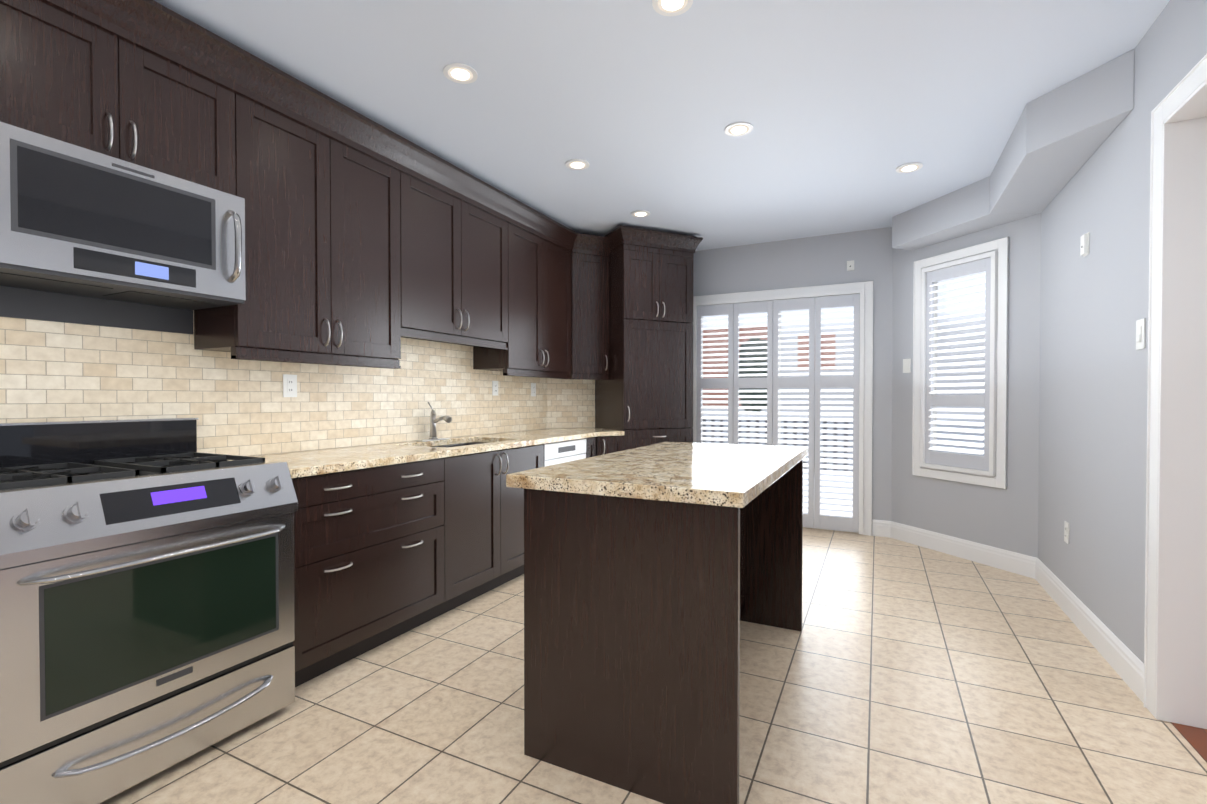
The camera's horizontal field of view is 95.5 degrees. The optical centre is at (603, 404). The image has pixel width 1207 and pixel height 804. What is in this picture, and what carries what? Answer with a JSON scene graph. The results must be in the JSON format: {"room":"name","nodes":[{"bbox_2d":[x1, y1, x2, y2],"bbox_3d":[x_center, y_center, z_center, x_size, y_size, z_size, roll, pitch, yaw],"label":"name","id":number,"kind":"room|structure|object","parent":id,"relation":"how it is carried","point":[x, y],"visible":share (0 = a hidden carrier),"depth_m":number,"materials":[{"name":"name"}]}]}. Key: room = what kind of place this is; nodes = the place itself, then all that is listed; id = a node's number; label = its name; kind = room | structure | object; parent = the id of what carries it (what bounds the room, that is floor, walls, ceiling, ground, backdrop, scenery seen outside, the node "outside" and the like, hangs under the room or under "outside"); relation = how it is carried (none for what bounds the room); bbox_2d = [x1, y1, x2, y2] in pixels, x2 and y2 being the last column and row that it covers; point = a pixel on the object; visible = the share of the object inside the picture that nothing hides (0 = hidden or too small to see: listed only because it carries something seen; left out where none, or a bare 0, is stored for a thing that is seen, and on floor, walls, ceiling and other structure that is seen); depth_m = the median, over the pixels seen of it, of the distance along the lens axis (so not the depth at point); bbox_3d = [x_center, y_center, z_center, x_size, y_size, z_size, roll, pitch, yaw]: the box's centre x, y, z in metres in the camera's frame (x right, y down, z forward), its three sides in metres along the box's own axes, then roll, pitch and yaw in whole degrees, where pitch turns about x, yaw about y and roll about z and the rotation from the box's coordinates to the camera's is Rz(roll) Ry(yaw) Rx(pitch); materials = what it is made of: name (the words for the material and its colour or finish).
{"room":"kitchen","nodes":[
{"label":"kitchen","id":0,"kind":"room"},
{"bbox_2d":[100,527,1206,803],"bbox_3d":[-0.285,1.222,1.693,3.950,0.100,8.430,0,1,27],"label":"floor","id":1,"kind":"structure","parent":0,"point":[894,671],"depth_m":2.05,"materials":[{"name":"beige tile"}]},
{"bbox_2d":[0,418,297,803],"bbox_3d":[-1.628,0.616,1.866,0.748,1.108,0.802,0,1,27],"label":"range","id":2,"kind":"object","parent":1,"relation":"on","point":[146,598],"visible":1,"depth_m":1.68,"materials":[{"name":"silver metal"}]},
{"bbox_2d":[291,478,298,686],"bbox_3d":[-1.708,0.732,1.882,0.609,0.876,0.919,0,1,27],"label":"base cabinet","id":3,"kind":"object","parent":1,"relation":"on","point":[296,607],"depth_m":2.18,"materials":[{"name":"black wood"}]},
{"bbox_2d":[295,456,458,684],"bbox_3d":[-1.299,0.721,2.700,0.609,0.876,0.947,0,1,27],"label":"base cabinet","id":4,"kind":"object","parent":1,"relation":"on","point":[384,554],"depth_m":2.51,"materials":[{"name":"black wood"}]},
{"bbox_2d":[433,442,544,605],"bbox_3d":[-0.903,0.711,3.490,0.609,0.876,1.000,0,1,27],"label":"base cabinet","id":5,"kind":"object","parent":1,"relation":"on","point":[491,513],"depth_m":3.29,"materials":[{"name":"black wood"}]},
{"bbox_2d":[583,437,590,457],"bbox_3d":[-0.548,0.702,4.201,0.609,0.876,0.756,0,1,27],"label":"base cabinet","id":6,"kind":"object","parent":1,"relation":"on","point":[588,440],"depth_m":4.37,"materials":[{"name":"black"}]},
{"bbox_2d":[230,428,623,478],"bbox_3d":[-0.717,0.248,3.671,0.775,0.036,3.215,0,1,27],"label":"countertop","id":7,"kind":"structure","parent":6,"relation":"on","point":[311,463],"depth_m":2.93,"materials":[{"name":"stone"}]},
{"bbox_2d":[415,402,451,441],"bbox_3d":[-1.067,0.104,3.574,0.176,0.253,0.250,0,1,27],"label":"faucet","id":8,"kind":"object","parent":7,"relation":"on","point":[434,420],"visible":1,"depth_m":3.58,"materials":[{"name":"silver metal"}]},
{"bbox_2d":[435,442,521,457],"bbox_3d":[-0.895,0.360,3.491,0.434,0.178,0.744,0,1,27],"label":"sink basin","id":9,"kind":"object","parent":7,"relation":"in","point":[462,444],"visible":0.02,"depth_m":3.69,"materials":[{"name":"silver metal"}]},
{"bbox_2d":[545,439,585,465],"bbox_3d":[-0.515,0.653,4.199,0.590,0.770,0.610,0,1,27],"label":"dishwasher","id":10,"kind":"object","parent":6,"relation":"in","point":[563,451],"visible":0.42,"depth_m":4.05,"materials":[{"name":"white plastic"}]},
{"bbox_2d":[591,437,595,456],"bbox_3d":[-0.370,0.698,4.556,0.609,0.876,0.152,0,1,27],"label":"base cabinet","id":11,"kind":"object","parent":1,"relation":"on","point":[593,440],"depth_m":4.45,"materials":[{"name":"black wood"}]},
{"bbox_2d":[593,436,623,455],"bbox_3d":[-0.060,0.694,4.813,0.251,0.875,0.644,0,1,-25],"label":"base cabinet","id":12,"kind":"object","parent":1,"relation":"on","point":[607,444],"visible":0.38,"depth_m":4.55,"materials":[{"name":"brown wood"}]},
{"bbox_2d":[524,489,699,797],"bbox_3d":[0.055,0.719,1.998,0.420,0.896,0.542,0,1,27],"label":"base cabinet","id":13,"kind":"object","parent":1,"relation":"on","point":[636,611],"depth_m":1.68,"materials":[{"name":"brown wood"}]},
{"bbox_2d":[595,244,693,449],"bbox_3d":[0.370,-0.121,5.014,0.698,2.499,0.631,0,1,-25],"label":"pantry cabinet","id":14,"kind":"object","parent":1,"relation":"on","point":[644,395],"visible":0.73,"depth_m":4.75,"materials":[{"name":"brown wood"}]},
{"bbox_2d":[700,504,731,702],"bbox_3d":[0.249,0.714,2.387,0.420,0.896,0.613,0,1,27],"label":"base cabinet","id":15,"kind":"object","parent":1,"relation":"on","point":[715,521],"depth_m":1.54,"materials":[{"name":"brown wood"}]},
{"bbox_2d":[728,504,747,654],"bbox_3d":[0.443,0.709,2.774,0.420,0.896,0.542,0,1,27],"label":"base cabinet","id":16,"kind":"object","parent":1,"relation":"on","point":[738,569],"depth_m":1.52,"materials":[{"name":"brown wood"}]},
{"bbox_2d":[506,442,807,507],"bbox_3d":[0.368,0.245,2.326,0.780,0.042,1.530,0,1,27],"label":"countertop","id":17,"kind":"structure","parent":16,"relation":"on","point":[735,475],"depth_m":1.84,"materials":[{"name":"stone"}]},
{"bbox_2d":[154,0,1169,250],"bbox_3d":[1.212,-1.518,0.908,7.300,0.100,8.430,0,1,27],"label":"ceiling","id":18,"kind":"structure","parent":0,"point":[844,108],"depth_m":2.58,"materials":[{"name":"white paint"}]},
{"bbox_2d":[443,63,477,83],"bbox_3d":[-0.641,-1.484,2.457,0.150,0.008,0.150,0,1,27],"label":"recessed light","id":19,"kind":"object","parent":18,"relation":"in","point":[460,73],"visible":1,"depth_m":2.45,"materials":[{"name":"white"}]},
{"bbox_2d":[565,159,589,169],"bbox_3d":[-0.162,-1.496,3.414,0.150,0.008,0.150,0,1,27],"label":"recessed light","id":20,"kind":"object","parent":18,"relation":"in","point":[577,164],"visible":1,"depth_m":3.40,"materials":[{"name":"white"}]},
{"bbox_2d":[631,210,649,216],"bbox_3d":[0.294,-1.508,4.326,0.150,0.008,0.150,0,1,27],"label":"recessed light","id":21,"kind":"object","parent":18,"relation":"in","point":[641,213],"visible":1,"depth_m":4.31,"materials":[{"name":"white"}]},
{"bbox_2d":[652,0,692,15],"bbox_3d":[0.254,-1.478,2.009,0.150,0.008,0.150,0,1,27],"label":"recessed light","id":22,"kind":"object","parent":18,"relation":"in","point":[670,7],"visible":1,"depth_m":2.03,"materials":[{"name":"white"}]},
{"bbox_2d":[725,122,752,135],"bbox_3d":[0.732,-1.490,2.966,0.150,0.008,0.150,0,1,27],"label":"recessed light","id":23,"kind":"object","parent":18,"relation":"in","point":[739,129],"visible":1,"depth_m":2.96,"materials":[{"name":"white"}]},
{"bbox_2d":[896,162,922,172],"bbox_3d":[1.931,-1.497,3.462,0.150,0.008,0.150,0,1,27],"label":"recessed light","id":24,"kind":"object","parent":18,"relation":"in","point":[909,167],"visible":1,"depth_m":3.45,"materials":[{"name":"white"}]},
{"bbox_2d":[693,227,892,520],"bbox_3d":[1.632,-0.198,5.161,1.920,2.650,0.120,0,1,27],"label":"wall","id":25,"kind":"structure","parent":0,"point":[807,261],"depth_m":4.84,"materials":[{"name":"grey paint"}]},
{"bbox_2d":[702,306,859,532],"bbox_3d":[1.619,0.066,5.184,1.506,2.123,0.055,0,1,27],"label":"sliding door","id":26,"kind":"structure","parent":25,"relation":"in","point":[780,360],"depth_m":5.14,"materials":[{"name":"glass"}]},
{"bbox_2d":[692,289,864,534],"bbox_3d":[1.571,0.055,5.087,1.528,2.122,0.069,0,1,27],"label":"shutters","id":27,"kind":"object","parent":26,"relation":"attached to","point":[773,382],"visible":0.83,"depth_m":4.96,"materials":[{"name":"white wood"}]},
{"bbox_2d":[692,281,872,535],"bbox_3d":[1.608,0.028,5.162,1.660,2.200,0.144,0,1,27],"label":"door frame","id":28,"kind":"structure","parent":25,"relation":"attached to","point":[867,286],"depth_m":4.75,"materials":[{"name":"white wood"}]},
{"bbox_2d":[847,260,853,270],"bbox_3d":[2.163,-1.223,4.802,0.060,0.085,0.022,0,1,27],"label":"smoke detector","id":29,"kind":"object","parent":25,"relation":"attached to","point":[850,265],"visible":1,"depth_m":4.80,"materials":[{"name":"white plastic"}]},
{"bbox_2d":[891,213,1040,557],"bbox_3d":[2.719,-0.185,4.157,0.120,2.650,1.153,0,1,-20],"label":"wall","id":30,"kind":"structure","parent":0,"point":[1004,519],"depth_m":3.85,"materials":[{"name":"grey paint"}]},
{"bbox_2d":[903,359,910,372],"bbox_3d":[2.508,-0.325,4.537,0.012,0.115,0.072,0,1,-20],"label":"light switch","id":31,"kind":"object","parent":30,"relation":"attached to","point":[906,365],"visible":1,"depth_m":4.53,"materials":[{"name":"white plastic"}]},
{"bbox_2d":[872,519,1031,577],"bbox_3d":[2.586,1.070,4.186,0.965,0.140,0.796,0,1,27],"label":"baseboard","id":32,"kind":"structure","parent":30,"relation":"attached to","point":[1021,564],"depth_m":4.12,"materials":[{"name":"white"}]},
{"bbox_2d":[912,237,1009,488],"bbox_3d":[2.711,-0.292,4.141,0.144,1.735,0.735,0,1,-20],"label":"window","id":33,"kind":"structure","parent":30,"relation":"in","point":[999,479],"depth_m":4.03,"materials":[{"name":"white wood"}]},
{"bbox_2d":[920,251,997,475],"bbox_3d":[2.666,-0.292,4.125,0.069,1.578,0.578,0,1,-20],"label":"window shutters","id":34,"kind":"object","parent":33,"relation":"attached to","point":[985,464],"visible":1,"depth_m":4.09,"materials":[{"name":"white wood"}]},
{"bbox_2d":[892,49,1133,249],"bbox_3d":[2.304,-1.375,3.420,0.852,0.250,2.111,0,1,27],"label":"soffit","id":35,"kind":"structure","parent":0,"point":[1060,135],"depth_m":2.86,"materials":[{"name":"grey paint"}]},
{"bbox_2d":[1038,0,1206,662],"bbox_3d":[1.317,-0.137,0.376,0.120,2.650,7.140,0,1,27],"label":"wall","id":36,"kind":"structure","parent":0,"point":[1094,305],"depth_m":2.55,"materials":[{"name":"grey paint"}]},
{"bbox_2d":[1064,521,1069,543],"bbox_3d":[2.579,0.709,3.054,0.008,0.115,0.072,0,1,27],"label":"outlet","id":37,"kind":"object","parent":36,"relation":"attached to","point":[1066,530],"visible":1,"depth_m":3.04,"materials":[{"name":"white plastic"}]},
{"bbox_2d":[1080,232,1089,256],"bbox_3d":[2.453,-0.818,2.796,0.022,0.110,0.070,0,1,27],"label":"smoke detector","id":38,"kind":"object","parent":36,"relation":"attached to","point":[1084,245],"visible":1,"depth_m":2.77,"materials":[{"name":"white plastic"}]},
{"bbox_2d":[1032,557,1143,702],"bbox_3d":[2.480,1.087,2.865,0.014,0.140,1.675,0,1,27],"label":"baseboard","id":39,"kind":"structure","parent":36,"relation":"attached to","point":[1123,660],"depth_m":2.62,"materials":[{"name":"white wood"}]},
{"bbox_2d":[1136,318,1145,349],"bbox_3d":[2.162,-0.285,2.210,0.012,0.120,0.075,0,1,27],"label":"light switch","id":40,"kind":"object","parent":36,"relation":"attached to","point":[1140,332],"visible":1,"depth_m":2.20,"materials":[{"name":"white plastic"}]},
{"bbox_2d":[1144,54,1206,728],"bbox_3d":[1.392,0.044,0.520,0.174,2.285,3.460,0,1,27],"label":"door frame","id":41,"kind":"structure","parent":36,"relation":"attached to","point":[1175,659],"depth_m":2.00,"materials":[{"name":"white wood"}]},
{"bbox_2d":[1170,722,1206,762],"bbox_3d":[2.979,1.242,0.060,3.350,0.100,8.430,0,1,27],"label":"floor","id":42,"kind":"structure","parent":0,"point":[1195,738],"depth_m":1.93,"materials":[{"name":"brown wood"}]},
{"bbox_3d":[0.091,-0.199,5.303,0.964,2.650,1.155,0,1,27],"label":"wall","id":43,"kind":"structure","parent":0,"visible":0},
{"bbox_2d":[547,378,594,428],"bbox_3d":[-0.295,-0.124,5.056,0.471,0.734,0.008,0,1,-25],"label":"tile backsplash","id":44,"kind":"structure","parent":43,"relation":"attached to","point":[570,403],"depth_m":5.05,"materials":[{"name":"beige tile"}]},
{"bbox_2d":[570,252,608,379],"bbox_3d":[-0.166,-0.774,4.905,0.354,1.100,0.354,0,1,-25],"label":"upper cabinet","id":45,"kind":"object","parent":43,"relation":"attached to","point":[589,317],"visible":0.75,"depth_m":4.78,"materials":[{"name":"brown wood"}]},
{"bbox_3d":[-2.101,-0.156,1.924,0.120,2.650,6.850,0,1,27],"label":"wall","id":46,"kind":"structure","parent":0,"visible":0},
{"bbox_2d":[0,0,259,351],"bbox_3d":[-1.801,-0.762,2.002,0.319,1.050,0.842,0,1,27],"label":"upper cabinet","id":47,"kind":"object","parent":46,"relation":"attached to","point":[64,77],"depth_m":1.95,"materials":[{"name":"brown wood"}]},
{"bbox_2d":[0,122,245,333],"bbox_3d":[-1.753,-0.564,1.956,0.448,0.525,0.730,0,1,27],"label":"microwave","id":48,"kind":"object","parent":47,"relation":"attached to","point":[89,237],"visible":1,"depth_m":1.88,"materials":[{"name":"grey metal"}]},
{"bbox_2d":[0,310,546,455],"bbox_3d":[-1.491,-0.098,2.999,0.008,0.734,4.378,0,1,27],"label":"tile backsplash","id":49,"kind":"structure","parent":46,"relation":"attached to","point":[51,371],"depth_m":2.60,"materials":[{"name":"beige tile"}]},
{"bbox_2d":[283,374,296,396],"bbox_3d":[-1.590,-0.097,2.782,0.008,0.115,0.072,0,1,27],"label":"outlet","id":50,"kind":"object","parent":49,"relation":"attached to","point":[289,385],"visible":1,"depth_m":2.78,"materials":[{"name":"white plastic"}]},
{"bbox_2d":[492,381,497,395],"bbox_3d":[-0.843,-0.131,4.275,0.008,0.115,0.072,0,1,27],"label":"outlet","id":51,"kind":"object","parent":49,"relation":"attached to","point":[494,388],"visible":1,"depth_m":4.27,"materials":[{"name":"white plastic"}]},
{"bbox_2d":[531,383,535,395],"bbox_3d":[-0.606,-0.132,4.749,0.008,0.115,0.072,0,1,27],"label":"outlet","id":52,"kind":"object","parent":49,"relation":"attached to","point":[533,389],"visible":1,"depth_m":4.75,"materials":[{"name":"white plastic"}]},
{"bbox_2d":[231,104,415,363],"bbox_3d":[-1.435,-0.772,2.733,0.319,1.050,0.937,0,1,27],"label":"upper cabinet","id":53,"kind":"object","parent":46,"relation":"attached to","point":[355,257],"depth_m":2.63,"materials":[{"name":"brown wood"}]},
{"bbox_2d":[388,178,515,371],"bbox_3d":[-1.038,-0.782,3.526,0.319,1.050,1.124,0,1,27],"label":"upper cabinet","id":54,"kind":"object","parent":46,"relation":"attached to","point":[466,253],"depth_m":3.49,"materials":[{"name":"brown wood"}]},
{"bbox_2d":[512,226,570,375],"bbox_3d":[-0.634,-0.792,4.334,0.319,1.050,0.971,0,1,27],"label":"upper cabinet","id":55,"kind":"object","parent":46,"relation":"attached to","point":[543,267],"depth_m":4.29,"materials":[{"name":"brown wood"}]},
{"bbox_2d":[43,0,702,256],"bbox_3d":[-0.415,-1.378,3.393,1.008,0.176,4.584,0,1,27],"label":"crown molding","id":56,"kind":"structure","parent":55,"relation":"attached to","point":[155,27],"depth_m":2.51,"materials":[{"name":"brown wood"}]},
{"label":"outside","id":57,"kind":"structure","parent":0,"visible":0},
{"bbox_2d":[703,271,985,517],"bbox_3d":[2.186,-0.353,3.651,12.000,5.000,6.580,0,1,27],"label":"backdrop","id":58,"kind":"structure","parent":57,"point":[960,297],"depth_m":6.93,"materials":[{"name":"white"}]}
]}

